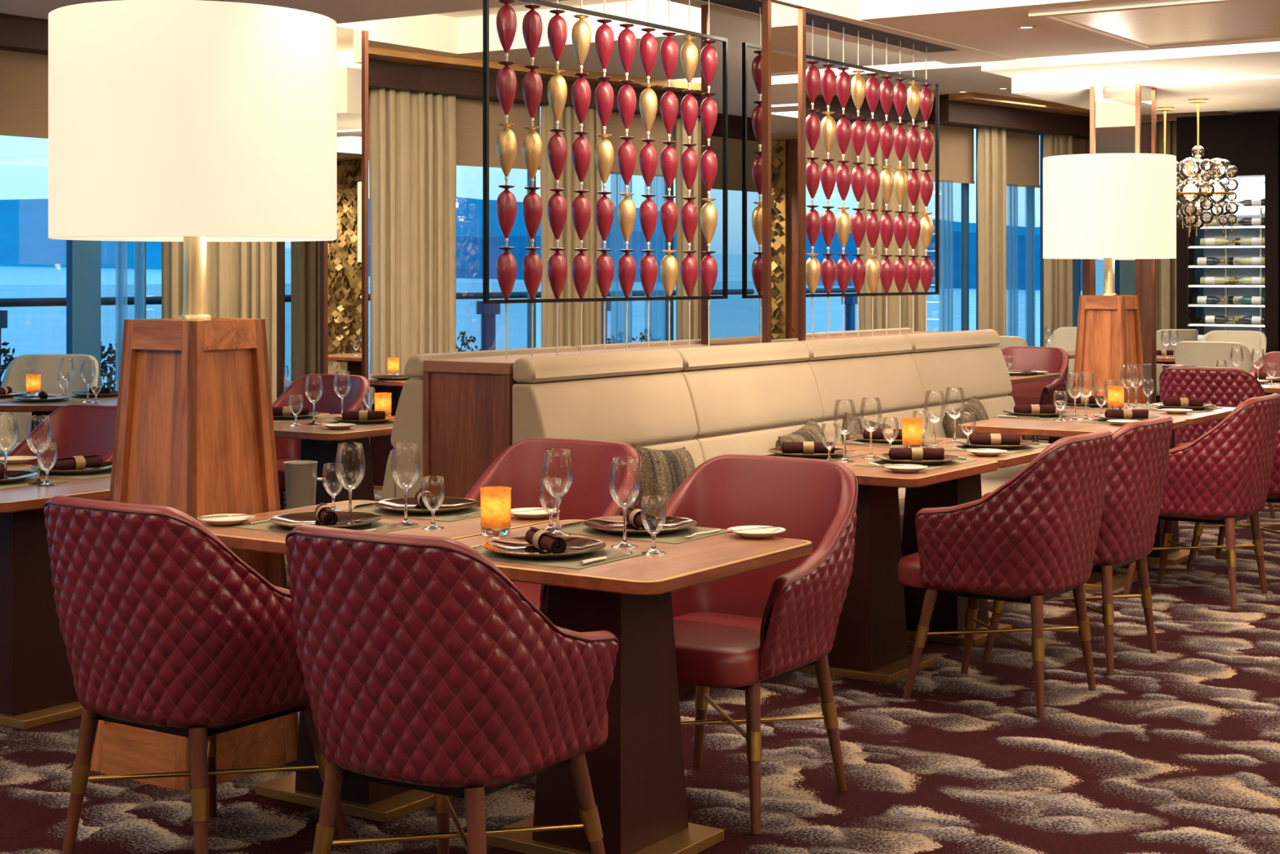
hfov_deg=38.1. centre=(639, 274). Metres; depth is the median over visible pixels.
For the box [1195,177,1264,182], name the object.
light
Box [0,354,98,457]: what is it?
armchair
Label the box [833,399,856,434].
bowl
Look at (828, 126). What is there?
glass ornament
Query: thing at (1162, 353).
roll
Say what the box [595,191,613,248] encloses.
glass ornament
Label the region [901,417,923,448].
candle holder
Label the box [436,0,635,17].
ceiling
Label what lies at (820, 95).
trim
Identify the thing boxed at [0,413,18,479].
wine glass
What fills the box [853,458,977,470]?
placemat
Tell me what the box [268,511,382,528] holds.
charger plate
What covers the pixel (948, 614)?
dining table
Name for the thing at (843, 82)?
glass ornament
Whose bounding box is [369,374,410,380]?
charger plate
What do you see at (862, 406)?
bowl
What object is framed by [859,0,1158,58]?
ceiling
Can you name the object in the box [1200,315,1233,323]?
wine bottle
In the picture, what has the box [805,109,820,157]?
glass ornament
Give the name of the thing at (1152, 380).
bowl
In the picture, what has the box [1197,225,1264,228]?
shelf
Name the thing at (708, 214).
glass ornament
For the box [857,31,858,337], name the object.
rod
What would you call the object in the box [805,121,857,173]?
roller blind
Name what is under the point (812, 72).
glass ornament
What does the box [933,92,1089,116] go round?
trim
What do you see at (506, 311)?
rod
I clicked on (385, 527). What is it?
knife
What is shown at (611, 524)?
charger plate
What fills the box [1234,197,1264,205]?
wine bottle
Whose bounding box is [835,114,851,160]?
glass ornament
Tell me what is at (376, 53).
trim
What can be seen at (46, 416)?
bowl
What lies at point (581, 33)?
glass ornament
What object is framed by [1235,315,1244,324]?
wine bottle
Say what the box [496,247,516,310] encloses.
glass ornament
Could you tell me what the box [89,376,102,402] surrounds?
water glass
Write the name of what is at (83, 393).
charger plate
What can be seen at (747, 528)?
butter knife
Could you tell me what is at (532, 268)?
glass ornament
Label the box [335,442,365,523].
wine glass
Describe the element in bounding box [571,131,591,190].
glass ornament
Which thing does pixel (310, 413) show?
charger plate
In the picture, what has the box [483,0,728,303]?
screen frame
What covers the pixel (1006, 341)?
armchair
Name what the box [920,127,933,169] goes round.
glass ornament
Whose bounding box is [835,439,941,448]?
placemat
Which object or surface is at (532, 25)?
glass ornament
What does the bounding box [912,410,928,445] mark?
water glass
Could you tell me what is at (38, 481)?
wine glass
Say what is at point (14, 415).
bowl
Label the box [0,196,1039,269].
hills
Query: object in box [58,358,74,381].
bowl
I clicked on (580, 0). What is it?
rod
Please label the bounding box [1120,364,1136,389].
bowl
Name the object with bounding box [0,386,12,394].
roll
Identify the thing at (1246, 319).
wine bottle
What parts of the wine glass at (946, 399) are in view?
stem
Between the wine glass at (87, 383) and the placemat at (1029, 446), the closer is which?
the placemat at (1029, 446)
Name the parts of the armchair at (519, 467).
seat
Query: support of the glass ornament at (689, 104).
attached to the rod at (689, 0)
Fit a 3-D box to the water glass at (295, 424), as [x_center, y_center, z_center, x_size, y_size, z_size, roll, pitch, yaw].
[-1.578,0.619,8.490,0.065,0.140,0.065,0,0,34]
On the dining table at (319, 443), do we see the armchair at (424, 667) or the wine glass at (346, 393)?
the wine glass at (346, 393)
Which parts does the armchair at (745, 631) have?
leg, seat, leg, seat frame, leg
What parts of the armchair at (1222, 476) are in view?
leg, leg, seat, seat frame, leg, leg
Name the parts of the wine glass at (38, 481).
stem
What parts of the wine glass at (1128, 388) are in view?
stem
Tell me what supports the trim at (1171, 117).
attached to the wall
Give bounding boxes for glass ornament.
[496,0,516,61]
[496,61,516,123]
[496,123,516,185]
[496,185,516,247]
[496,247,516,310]
[522,4,542,65]
[522,65,542,126]
[522,126,542,186]
[522,186,542,247]
[522,247,542,309]
[547,9,567,69]
[547,69,567,128]
[547,128,567,188]
[547,188,567,248]
[547,248,567,309]
[571,14,591,73]
[571,73,591,131]
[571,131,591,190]
[571,190,591,248]
[571,248,591,308]
[595,19,613,76]
[595,76,613,133]
[595,133,613,191]
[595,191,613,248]
[595,248,613,307]
[617,23,635,79]
[617,80,635,136]
[617,136,635,193]
[617,193,635,249]
[617,249,635,306]
[639,28,657,83]
[639,83,657,138]
[639,138,657,194]
[639,194,657,249]
[639,249,657,306]
[660,32,678,86]
[660,86,678,141]
[660,141,678,195]
[660,195,678,250]
[660,250,678,306]
[680,36,697,89]
[680,89,697,143]
[680,143,697,197]
[680,197,697,250]
[680,250,697,305]
[700,40,717,93]
[700,93,717,146]
[700,146,717,198]
[700,198,717,251]
[700,251,717,305]
[805,61,820,109]
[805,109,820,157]
[805,157,820,205]
[805,204,820,253]
[805,253,820,302]
[820,64,835,111]
[820,111,835,159]
[820,159,835,206]
[820,206,835,253]
[820,253,835,302]
[835,67,851,114]
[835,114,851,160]
[835,160,851,207]
[835,207,851,253]
[835,253,851,302]
[850,70,866,116]
[850,116,866,162]
[850,162,866,208]
[850,208,866,253]
[850,253,866,301]
[865,73,879,118]
[865,118,879,164]
[865,164,879,208]
[865,208,879,254]
[865,254,879,301]
[879,75,893,120]
[879,120,893,165]
[880,165,893,209]
[880,209,893,254]
[880,254,893,300]
[893,79,907,123]
[893,123,907,167]
[893,167,907,211]
[893,211,907,255]
[893,255,907,300]
[906,81,920,124]
[906,124,920,168]
[906,168,920,212]
[906,212,920,255]
[906,255,920,299]
[920,84,933,127]
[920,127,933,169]
[920,169,933,213]
[920,213,933,255]
[920,255,933,299]
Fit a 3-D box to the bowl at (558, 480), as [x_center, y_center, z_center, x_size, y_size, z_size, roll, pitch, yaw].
[-0.241,0.597,4.996,0.065,0.096,0.065,0,0,34]
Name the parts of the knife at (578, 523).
blade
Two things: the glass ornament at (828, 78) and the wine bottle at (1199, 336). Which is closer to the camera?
the glass ornament at (828, 78)
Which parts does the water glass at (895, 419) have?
stem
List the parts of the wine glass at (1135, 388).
stem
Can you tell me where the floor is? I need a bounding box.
[0,437,1279,853]
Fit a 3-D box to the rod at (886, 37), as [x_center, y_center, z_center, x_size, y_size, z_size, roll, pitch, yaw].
[1.268,-0.454,9.516,0.006,1.532,0.006,0,0,34]
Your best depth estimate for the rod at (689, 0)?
7.93 m
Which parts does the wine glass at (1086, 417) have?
stem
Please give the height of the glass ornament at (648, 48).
0.234 m
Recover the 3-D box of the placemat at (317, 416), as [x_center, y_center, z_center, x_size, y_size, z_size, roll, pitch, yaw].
[-1.696,0.688,8.910,0.300,0.002,0.420,0,0,34]
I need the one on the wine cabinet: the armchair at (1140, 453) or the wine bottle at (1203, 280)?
the wine bottle at (1203, 280)
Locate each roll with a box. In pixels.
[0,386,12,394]
[0,462,4,475]
[37,390,47,399]
[48,454,102,470]
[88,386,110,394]
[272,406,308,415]
[315,502,337,525]
[342,410,385,420]
[414,488,439,509]
[524,526,566,553]
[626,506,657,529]
[782,441,835,453]
[862,428,902,439]
[888,447,944,460]
[968,433,1020,445]
[1013,404,1055,413]
[1063,395,1103,404]
[1104,408,1148,418]
[1156,350,1173,355]
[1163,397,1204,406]
[1248,372,1266,378]
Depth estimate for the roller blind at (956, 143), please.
16.93 m
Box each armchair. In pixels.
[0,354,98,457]
[0,404,116,501]
[44,495,351,853]
[271,373,369,490]
[285,524,619,853]
[464,437,641,617]
[658,453,857,834]
[897,429,1113,717]
[982,415,1173,675]
[996,335,1028,439]
[1001,346,1068,441]
[1045,326,1076,395]
[1123,393,1279,608]
[1156,328,1198,403]
[1159,366,1275,527]
[1174,341,1253,372]
[1186,420,1279,571]
[1201,330,1266,363]
[1249,351,1279,377]
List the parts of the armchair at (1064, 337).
seat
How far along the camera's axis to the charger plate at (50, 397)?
10.08 m
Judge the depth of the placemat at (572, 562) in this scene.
4.49 m
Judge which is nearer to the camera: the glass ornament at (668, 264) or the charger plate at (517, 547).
the charger plate at (517, 547)
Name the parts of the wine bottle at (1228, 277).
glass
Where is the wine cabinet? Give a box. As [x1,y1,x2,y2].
[1176,112,1279,353]
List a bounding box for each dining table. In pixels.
[0,393,117,432]
[0,462,31,469]
[0,466,111,729]
[200,499,556,822]
[273,413,394,586]
[368,373,421,490]
[455,519,812,853]
[759,451,998,683]
[834,436,1051,646]
[957,414,1186,591]
[1008,373,1060,395]
[1025,351,1075,439]
[1055,403,1235,565]
[1156,355,1175,364]
[1261,382,1279,506]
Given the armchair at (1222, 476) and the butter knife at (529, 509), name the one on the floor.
the armchair at (1222, 476)
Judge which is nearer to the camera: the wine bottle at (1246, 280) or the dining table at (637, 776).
the dining table at (637, 776)
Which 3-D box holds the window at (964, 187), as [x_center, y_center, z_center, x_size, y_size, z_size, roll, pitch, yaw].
[2.719,-0.060,16.923,0.873,2.760,0.060,0,0,-43]
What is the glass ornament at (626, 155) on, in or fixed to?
attached to the rod at (626, 0)
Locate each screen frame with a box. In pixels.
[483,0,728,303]
[805,54,939,297]
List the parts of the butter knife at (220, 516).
handle, blade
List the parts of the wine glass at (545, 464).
stem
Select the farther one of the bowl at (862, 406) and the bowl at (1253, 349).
the bowl at (1253, 349)
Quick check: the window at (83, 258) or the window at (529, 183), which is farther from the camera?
the window at (529, 183)
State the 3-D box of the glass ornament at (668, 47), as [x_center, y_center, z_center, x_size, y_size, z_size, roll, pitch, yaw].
[0.123,-0.902,7.806,0.077,0.234,0.077,0,0,-26]
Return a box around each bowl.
[0,413,18,452]
[25,414,52,453]
[36,441,57,471]
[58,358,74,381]
[80,360,95,383]
[89,376,102,393]
[288,394,302,414]
[304,374,323,402]
[322,462,344,495]
[333,370,351,397]
[335,442,365,489]
[391,441,421,488]
[421,475,444,511]
[538,477,562,513]
[542,448,573,497]
[608,456,640,507]
[640,495,666,534]
[820,422,838,448]
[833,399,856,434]
[859,397,881,431]
[881,417,898,441]
[912,410,928,433]
[924,390,945,422]
[944,386,964,418]
[959,411,976,435]
[1003,355,1012,368]
[1053,390,1066,410]
[1066,371,1084,398]
[1076,371,1094,398]
[1104,379,1117,386]
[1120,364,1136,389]
[1128,363,1144,388]
[1142,378,1154,395]
[1160,330,1171,346]
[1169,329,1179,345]
[1251,348,1264,368]
[1266,362,1276,377]
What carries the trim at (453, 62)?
attached to the ceiling at (470, 29)
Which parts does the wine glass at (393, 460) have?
stem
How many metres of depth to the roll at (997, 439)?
7.37 m
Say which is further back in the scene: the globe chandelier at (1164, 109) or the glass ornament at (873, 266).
the globe chandelier at (1164, 109)
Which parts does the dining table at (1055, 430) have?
floor plate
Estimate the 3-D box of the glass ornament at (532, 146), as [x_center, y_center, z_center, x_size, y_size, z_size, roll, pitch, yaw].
[-0.408,-0.444,7.013,0.077,0.234,0.077,0,0,-1]
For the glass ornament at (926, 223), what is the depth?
9.89 m
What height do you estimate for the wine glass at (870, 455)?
0.226 m
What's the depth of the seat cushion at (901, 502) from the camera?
7.60 m
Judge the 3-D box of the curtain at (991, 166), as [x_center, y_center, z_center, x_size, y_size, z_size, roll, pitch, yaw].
[3.269,-0.030,17.141,0.101,2.920,0.410,0,0,44]
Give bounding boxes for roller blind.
[0,49,48,138]
[368,89,369,159]
[455,97,540,169]
[600,111,675,177]
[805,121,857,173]
[924,124,974,183]
[1005,131,1039,187]
[1072,137,1085,154]
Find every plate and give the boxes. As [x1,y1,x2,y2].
[0,391,30,397]
[0,455,36,463]
[0,470,37,484]
[13,395,71,402]
[30,461,112,474]
[71,391,118,397]
[197,513,254,525]
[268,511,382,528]
[272,411,319,419]
[321,422,355,429]
[330,415,395,423]
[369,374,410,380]
[373,496,479,514]
[482,535,606,559]
[511,507,559,519]
[582,515,697,535]
[727,525,786,538]
[768,447,848,457]
[850,434,925,444]
[874,453,959,465]
[884,463,928,472]
[955,439,1034,449]
[967,448,1007,456]
[1002,408,1066,417]
[1008,370,1036,375]
[1026,370,1048,374]
[1056,400,1107,407]
[1093,413,1160,420]
[1106,419,1138,425]
[1152,402,1214,409]
[1160,408,1192,413]
[1256,376,1279,382]
[1258,379,1269,383]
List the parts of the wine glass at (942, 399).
stem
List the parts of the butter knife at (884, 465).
handle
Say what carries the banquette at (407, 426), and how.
on the floor
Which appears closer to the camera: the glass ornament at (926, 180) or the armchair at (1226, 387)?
the glass ornament at (926, 180)
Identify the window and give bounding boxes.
[66,240,146,386]
[527,171,536,347]
[665,182,673,340]
[960,182,968,330]
[976,128,1034,346]
[1040,135,1080,346]
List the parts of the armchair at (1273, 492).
leg, leg, seat frame, seat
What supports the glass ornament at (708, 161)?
attached to the rod at (708, 0)
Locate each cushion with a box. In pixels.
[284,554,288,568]
[391,377,422,497]
[512,372,697,446]
[669,361,822,439]
[802,353,924,422]
[897,476,1010,500]
[898,499,904,541]
[904,346,1012,408]
[980,462,1030,478]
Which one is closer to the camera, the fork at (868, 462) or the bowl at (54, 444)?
the bowl at (54, 444)
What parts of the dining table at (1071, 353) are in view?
floor plate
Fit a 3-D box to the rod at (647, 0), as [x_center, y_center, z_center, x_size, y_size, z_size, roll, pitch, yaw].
[0.035,-0.454,7.674,0.006,1.532,0.006,0,0,34]
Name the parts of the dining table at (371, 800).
floor plate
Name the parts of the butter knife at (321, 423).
handle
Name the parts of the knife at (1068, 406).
blade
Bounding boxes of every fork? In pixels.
[248,519,269,524]
[453,511,480,516]
[470,542,484,548]
[676,528,720,537]
[868,462,893,465]
[952,446,976,449]
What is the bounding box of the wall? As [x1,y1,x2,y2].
[1082,139,1089,295]
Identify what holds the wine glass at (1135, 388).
on the dining table at (1175, 557)
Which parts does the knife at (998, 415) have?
handle, blade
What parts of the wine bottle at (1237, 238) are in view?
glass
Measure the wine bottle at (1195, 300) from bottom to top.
0.076 m
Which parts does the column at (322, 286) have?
corner trim, corner trim, corner trim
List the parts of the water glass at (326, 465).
stem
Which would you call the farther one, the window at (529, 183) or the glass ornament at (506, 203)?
the window at (529, 183)
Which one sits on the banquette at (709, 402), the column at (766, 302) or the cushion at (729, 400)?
the cushion at (729, 400)
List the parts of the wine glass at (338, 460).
stem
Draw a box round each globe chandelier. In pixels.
[1156,106,1204,236]
[1176,98,1238,232]
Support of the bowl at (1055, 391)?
on the water glass at (1060, 419)
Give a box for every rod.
[505,310,507,359]
[531,2,533,356]
[556,0,558,355]
[580,0,582,354]
[604,0,604,352]
[626,0,627,351]
[647,0,648,350]
[668,0,670,348]
[688,0,689,347]
[707,0,709,346]
[812,19,813,339]
[827,23,828,338]
[843,26,844,337]
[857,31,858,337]
[871,34,873,336]
[885,37,887,335]
[899,40,901,334]
[912,44,914,333]
[925,47,926,333]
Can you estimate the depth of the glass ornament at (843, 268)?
9.10 m
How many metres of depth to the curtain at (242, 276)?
12.49 m
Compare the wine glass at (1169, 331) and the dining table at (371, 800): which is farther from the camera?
the wine glass at (1169, 331)
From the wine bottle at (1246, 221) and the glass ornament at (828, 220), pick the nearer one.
the glass ornament at (828, 220)
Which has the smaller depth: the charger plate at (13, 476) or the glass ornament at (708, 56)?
the charger plate at (13, 476)
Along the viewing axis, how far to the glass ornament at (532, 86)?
6.99 m
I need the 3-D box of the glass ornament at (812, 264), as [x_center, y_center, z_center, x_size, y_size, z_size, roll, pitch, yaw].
[0.826,0.014,8.855,0.077,0.234,0.077,0,0,-30]
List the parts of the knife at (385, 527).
handle, blade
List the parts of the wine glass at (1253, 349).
stem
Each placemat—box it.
[0,399,86,403]
[0,477,67,488]
[22,468,111,479]
[65,394,117,398]
[231,520,420,533]
[273,414,335,422]
[320,419,394,426]
[342,506,480,521]
[474,546,644,568]
[550,524,729,543]
[765,452,866,460]
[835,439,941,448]
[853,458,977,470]
[943,444,1048,453]
[990,413,1079,420]
[1055,404,1107,409]
[1080,418,1112,423]
[1146,406,1224,413]
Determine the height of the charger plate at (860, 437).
0.021 m
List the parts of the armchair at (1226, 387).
leg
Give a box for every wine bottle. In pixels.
[1191,218,1225,226]
[1191,257,1225,265]
[1191,296,1225,304]
[1197,334,1204,341]
[1200,237,1233,245]
[1200,276,1233,284]
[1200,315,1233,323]
[1202,200,1233,206]
[1222,276,1236,284]
[1227,217,1244,226]
[1227,257,1244,265]
[1227,296,1244,304]
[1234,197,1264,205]
[1234,217,1264,226]
[1234,237,1264,245]
[1234,257,1264,265]
[1234,276,1264,284]
[1234,296,1264,304]
[1234,315,1264,324]
[1235,198,1244,206]
[1235,237,1244,245]
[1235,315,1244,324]
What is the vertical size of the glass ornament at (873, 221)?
0.234 m
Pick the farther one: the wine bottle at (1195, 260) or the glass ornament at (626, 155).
the wine bottle at (1195, 260)
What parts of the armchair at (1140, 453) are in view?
leg, leg, seat frame, leg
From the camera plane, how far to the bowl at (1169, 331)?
15.44 m
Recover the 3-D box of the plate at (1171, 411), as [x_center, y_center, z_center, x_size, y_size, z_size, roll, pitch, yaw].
[2.675,0.680,9.226,0.155,0.018,0.155,0,0,34]
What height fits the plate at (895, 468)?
0.018 m
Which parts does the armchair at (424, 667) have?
leg, leg, seat frame, leg, seat, leg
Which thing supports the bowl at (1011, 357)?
on the water glass at (1011, 357)
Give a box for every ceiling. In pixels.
[0,0,568,23]
[337,0,1054,102]
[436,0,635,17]
[755,0,1016,60]
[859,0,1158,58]
[924,49,1003,63]
[981,41,1279,88]
[1011,75,1279,114]
[1226,107,1279,114]
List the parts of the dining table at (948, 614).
floor plate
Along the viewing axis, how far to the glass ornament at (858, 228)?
9.23 m
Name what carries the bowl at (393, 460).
on the wine glass at (393, 460)
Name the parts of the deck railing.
post, handrail, post, post, post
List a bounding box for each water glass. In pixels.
[36,441,57,486]
[57,372,69,395]
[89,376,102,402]
[288,394,302,426]
[322,462,344,511]
[362,387,375,410]
[421,475,444,529]
[538,477,562,532]
[640,495,666,555]
[820,422,838,461]
[881,417,898,453]
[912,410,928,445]
[959,411,976,446]
[1003,355,1012,376]
[1053,390,1066,421]
[1094,386,1107,413]
[1104,379,1117,406]
[1142,378,1154,405]
[1216,360,1226,367]
[1266,362,1276,385]
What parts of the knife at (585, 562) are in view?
handle, blade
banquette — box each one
[284,327,912,568]
[512,328,1030,697]
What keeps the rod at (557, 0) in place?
hanging from the trim at (820, 22)
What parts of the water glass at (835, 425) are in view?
stem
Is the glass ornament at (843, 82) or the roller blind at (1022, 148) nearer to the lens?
the glass ornament at (843, 82)
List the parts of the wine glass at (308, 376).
stem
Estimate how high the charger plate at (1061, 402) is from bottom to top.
0.021 m
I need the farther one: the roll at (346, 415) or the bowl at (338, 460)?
the roll at (346, 415)
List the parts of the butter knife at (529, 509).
handle, blade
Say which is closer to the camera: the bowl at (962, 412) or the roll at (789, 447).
the roll at (789, 447)
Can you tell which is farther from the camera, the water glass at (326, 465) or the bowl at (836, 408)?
the bowl at (836, 408)
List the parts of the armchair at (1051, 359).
leg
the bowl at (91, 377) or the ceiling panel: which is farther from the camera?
the bowl at (91, 377)
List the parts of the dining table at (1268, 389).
floor plate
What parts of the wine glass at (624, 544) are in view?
stem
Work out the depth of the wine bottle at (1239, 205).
17.38 m
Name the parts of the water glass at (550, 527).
stem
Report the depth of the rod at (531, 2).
7.01 m
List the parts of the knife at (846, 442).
handle, blade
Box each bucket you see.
[283,460,322,509]
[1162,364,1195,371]
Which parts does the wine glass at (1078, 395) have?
stem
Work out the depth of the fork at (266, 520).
5.12 m
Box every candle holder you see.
[25,373,40,395]
[373,392,391,415]
[386,357,399,375]
[480,486,511,536]
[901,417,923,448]
[1107,386,1124,408]
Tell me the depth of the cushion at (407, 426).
6.84 m
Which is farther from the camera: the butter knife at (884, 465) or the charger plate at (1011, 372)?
the charger plate at (1011, 372)
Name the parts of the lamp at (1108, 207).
cross rail, stem, lamp shade, cross rail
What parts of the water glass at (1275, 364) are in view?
stem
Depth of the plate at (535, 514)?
5.27 m
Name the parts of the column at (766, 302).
corner trim, corner trim, corner trim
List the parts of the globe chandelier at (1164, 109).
drop rod, bead rod, bead rod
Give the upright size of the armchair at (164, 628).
0.916 m
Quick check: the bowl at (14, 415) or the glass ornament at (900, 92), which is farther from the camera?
the glass ornament at (900, 92)
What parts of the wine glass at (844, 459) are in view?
stem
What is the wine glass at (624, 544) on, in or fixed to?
on the dining table at (637, 776)
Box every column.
[276,26,368,510]
[701,0,805,344]
[1089,84,1156,404]
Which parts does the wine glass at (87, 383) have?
stem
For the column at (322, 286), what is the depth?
10.19 m
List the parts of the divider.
panel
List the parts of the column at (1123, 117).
corner trim, corner trim, corner trim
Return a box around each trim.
[0,13,421,91]
[1,13,447,66]
[410,66,701,117]
[422,55,701,94]
[701,0,955,52]
[805,88,935,98]
[805,97,924,121]
[927,94,1089,140]
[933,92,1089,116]
[1156,111,1236,123]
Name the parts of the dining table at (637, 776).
floor plate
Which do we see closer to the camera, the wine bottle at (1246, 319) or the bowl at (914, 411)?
the bowl at (914, 411)
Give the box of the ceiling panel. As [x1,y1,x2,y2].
[1028,0,1279,50]
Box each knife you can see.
[199,514,253,519]
[320,422,354,424]
[352,502,374,509]
[361,523,404,531]
[511,507,554,512]
[560,515,605,528]
[578,550,633,565]
[729,525,781,532]
[841,440,888,446]
[882,464,928,466]
[958,456,966,459]
[965,448,986,450]
[997,414,1040,418]
[1032,441,1039,444]
[1057,404,1090,408]
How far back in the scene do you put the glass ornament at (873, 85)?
9.36 m
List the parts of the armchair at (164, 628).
leg, leg, seat frame, leg, seat, leg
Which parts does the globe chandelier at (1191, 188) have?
bead rod, bulb, bead rod, bead rod, drop rod, bead rod, bead rod, bead rod, bulb, bead rod, bead rod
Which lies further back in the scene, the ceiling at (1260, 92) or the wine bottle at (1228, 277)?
the wine bottle at (1228, 277)
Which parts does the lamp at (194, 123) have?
cross rail, cross rail, cross rail, lamp shade, stem, cross rail, cross rail, cross rail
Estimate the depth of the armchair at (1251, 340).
16.41 m
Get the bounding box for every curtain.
[161,241,276,404]
[368,88,456,441]
[540,104,601,346]
[675,116,701,340]
[858,120,925,331]
[976,127,1006,336]
[1042,133,1073,346]
[1156,121,1176,402]
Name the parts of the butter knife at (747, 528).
handle, blade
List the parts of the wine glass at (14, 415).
stem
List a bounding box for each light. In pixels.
[1017,25,1035,29]
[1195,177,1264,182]
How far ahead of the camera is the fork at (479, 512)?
5.27 m
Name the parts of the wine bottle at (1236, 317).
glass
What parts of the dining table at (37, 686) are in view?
floor plate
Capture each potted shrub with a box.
[0,342,17,386]
[101,334,122,390]
[101,341,120,391]
[456,330,481,351]
[606,331,630,343]
[627,328,663,342]
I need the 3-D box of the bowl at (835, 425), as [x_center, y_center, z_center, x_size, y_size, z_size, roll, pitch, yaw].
[0.699,0.597,6.832,0.065,0.096,0.065,0,0,34]
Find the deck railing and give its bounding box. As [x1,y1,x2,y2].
[0,287,857,386]
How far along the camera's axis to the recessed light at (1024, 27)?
9.09 m
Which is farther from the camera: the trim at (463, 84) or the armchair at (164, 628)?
the trim at (463, 84)
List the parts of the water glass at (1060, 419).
stem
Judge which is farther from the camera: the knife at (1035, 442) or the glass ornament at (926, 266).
the glass ornament at (926, 266)
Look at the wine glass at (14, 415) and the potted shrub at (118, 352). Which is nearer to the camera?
the wine glass at (14, 415)
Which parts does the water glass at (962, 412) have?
stem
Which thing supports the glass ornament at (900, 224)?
attached to the rod at (900, 41)
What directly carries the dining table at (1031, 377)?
on the floor
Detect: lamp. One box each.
[48,0,337,792]
[1043,153,1176,404]
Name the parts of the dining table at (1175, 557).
floor plate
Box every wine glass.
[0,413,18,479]
[25,414,52,484]
[58,358,74,399]
[80,360,95,402]
[304,374,323,424]
[333,370,351,416]
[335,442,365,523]
[391,441,421,525]
[542,448,573,536]
[608,456,640,548]
[833,399,856,462]
[859,397,881,458]
[924,390,945,448]
[944,386,964,443]
[1044,326,1053,346]
[1066,371,1084,419]
[1076,371,1094,419]
[1120,364,1136,408]
[1128,363,1144,408]
[1160,330,1171,358]
[1169,329,1179,357]
[1230,346,1243,368]
[1251,348,1264,384]
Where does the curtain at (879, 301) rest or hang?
hanging from the trim at (820, 104)
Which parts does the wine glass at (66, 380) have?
stem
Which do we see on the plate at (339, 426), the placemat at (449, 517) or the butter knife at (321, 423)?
the butter knife at (321, 423)
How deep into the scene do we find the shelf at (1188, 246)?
17.28 m
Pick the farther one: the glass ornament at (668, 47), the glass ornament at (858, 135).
the glass ornament at (858, 135)
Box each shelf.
[1188,245,1264,247]
[1188,265,1264,266]
[1188,284,1264,286]
[1188,303,1264,306]
[1188,322,1264,325]
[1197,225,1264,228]
[1198,205,1264,209]
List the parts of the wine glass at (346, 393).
stem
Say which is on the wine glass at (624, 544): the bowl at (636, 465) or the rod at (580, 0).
the bowl at (636, 465)
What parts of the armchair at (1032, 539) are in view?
leg, seat, leg, seat frame, leg, leg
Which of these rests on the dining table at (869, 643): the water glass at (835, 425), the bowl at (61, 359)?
the water glass at (835, 425)
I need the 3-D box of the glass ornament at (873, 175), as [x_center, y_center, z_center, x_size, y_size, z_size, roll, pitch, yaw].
[1.180,-0.444,9.384,0.077,0.234,0.077,0,0,35]
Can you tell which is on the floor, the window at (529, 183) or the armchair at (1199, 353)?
the armchair at (1199, 353)
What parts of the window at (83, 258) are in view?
frame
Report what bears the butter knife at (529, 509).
on the plate at (535, 514)
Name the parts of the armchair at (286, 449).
seat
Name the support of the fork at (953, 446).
on the placemat at (1029, 446)
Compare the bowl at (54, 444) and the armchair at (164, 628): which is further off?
the bowl at (54, 444)
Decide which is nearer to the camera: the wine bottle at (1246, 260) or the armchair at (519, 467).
the armchair at (519, 467)
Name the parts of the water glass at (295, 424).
stem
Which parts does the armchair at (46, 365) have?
seat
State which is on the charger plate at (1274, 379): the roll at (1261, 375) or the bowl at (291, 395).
the roll at (1261, 375)
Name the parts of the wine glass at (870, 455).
stem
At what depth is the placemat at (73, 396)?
10.42 m
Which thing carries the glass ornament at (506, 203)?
attached to the rod at (506, 311)
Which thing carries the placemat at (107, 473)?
on the dining table at (37, 686)
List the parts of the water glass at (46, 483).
stem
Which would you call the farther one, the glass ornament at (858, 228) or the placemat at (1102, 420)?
the glass ornament at (858, 228)
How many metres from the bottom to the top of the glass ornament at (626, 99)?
0.234 m
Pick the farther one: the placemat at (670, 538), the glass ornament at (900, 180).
the glass ornament at (900, 180)
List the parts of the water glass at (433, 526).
stem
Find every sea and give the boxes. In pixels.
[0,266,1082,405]
[368,229,1082,290]
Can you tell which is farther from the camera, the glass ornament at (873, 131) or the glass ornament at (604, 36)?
the glass ornament at (873, 131)
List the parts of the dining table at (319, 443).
floor plate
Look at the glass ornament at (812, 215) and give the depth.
8.83 m
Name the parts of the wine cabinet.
divider post, panel, divider post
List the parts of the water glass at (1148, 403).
stem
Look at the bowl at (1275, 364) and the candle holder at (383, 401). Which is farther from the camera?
the bowl at (1275, 364)
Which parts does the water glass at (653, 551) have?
stem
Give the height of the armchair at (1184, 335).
0.950 m
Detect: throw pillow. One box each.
[631,444,695,515]
[775,417,826,448]
[841,412,899,488]
[942,395,989,439]
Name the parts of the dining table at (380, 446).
floor plate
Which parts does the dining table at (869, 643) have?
floor plate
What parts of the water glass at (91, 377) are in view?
stem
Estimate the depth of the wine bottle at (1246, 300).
17.22 m
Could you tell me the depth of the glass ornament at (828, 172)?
8.96 m
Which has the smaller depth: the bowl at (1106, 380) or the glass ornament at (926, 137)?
the bowl at (1106, 380)
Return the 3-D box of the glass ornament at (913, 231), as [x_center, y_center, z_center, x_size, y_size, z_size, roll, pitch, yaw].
[1.445,-0.215,9.780,0.077,0.234,0.077,0,0,26]
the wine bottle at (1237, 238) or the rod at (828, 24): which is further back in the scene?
the wine bottle at (1237, 238)
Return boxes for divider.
[422,331,945,497]

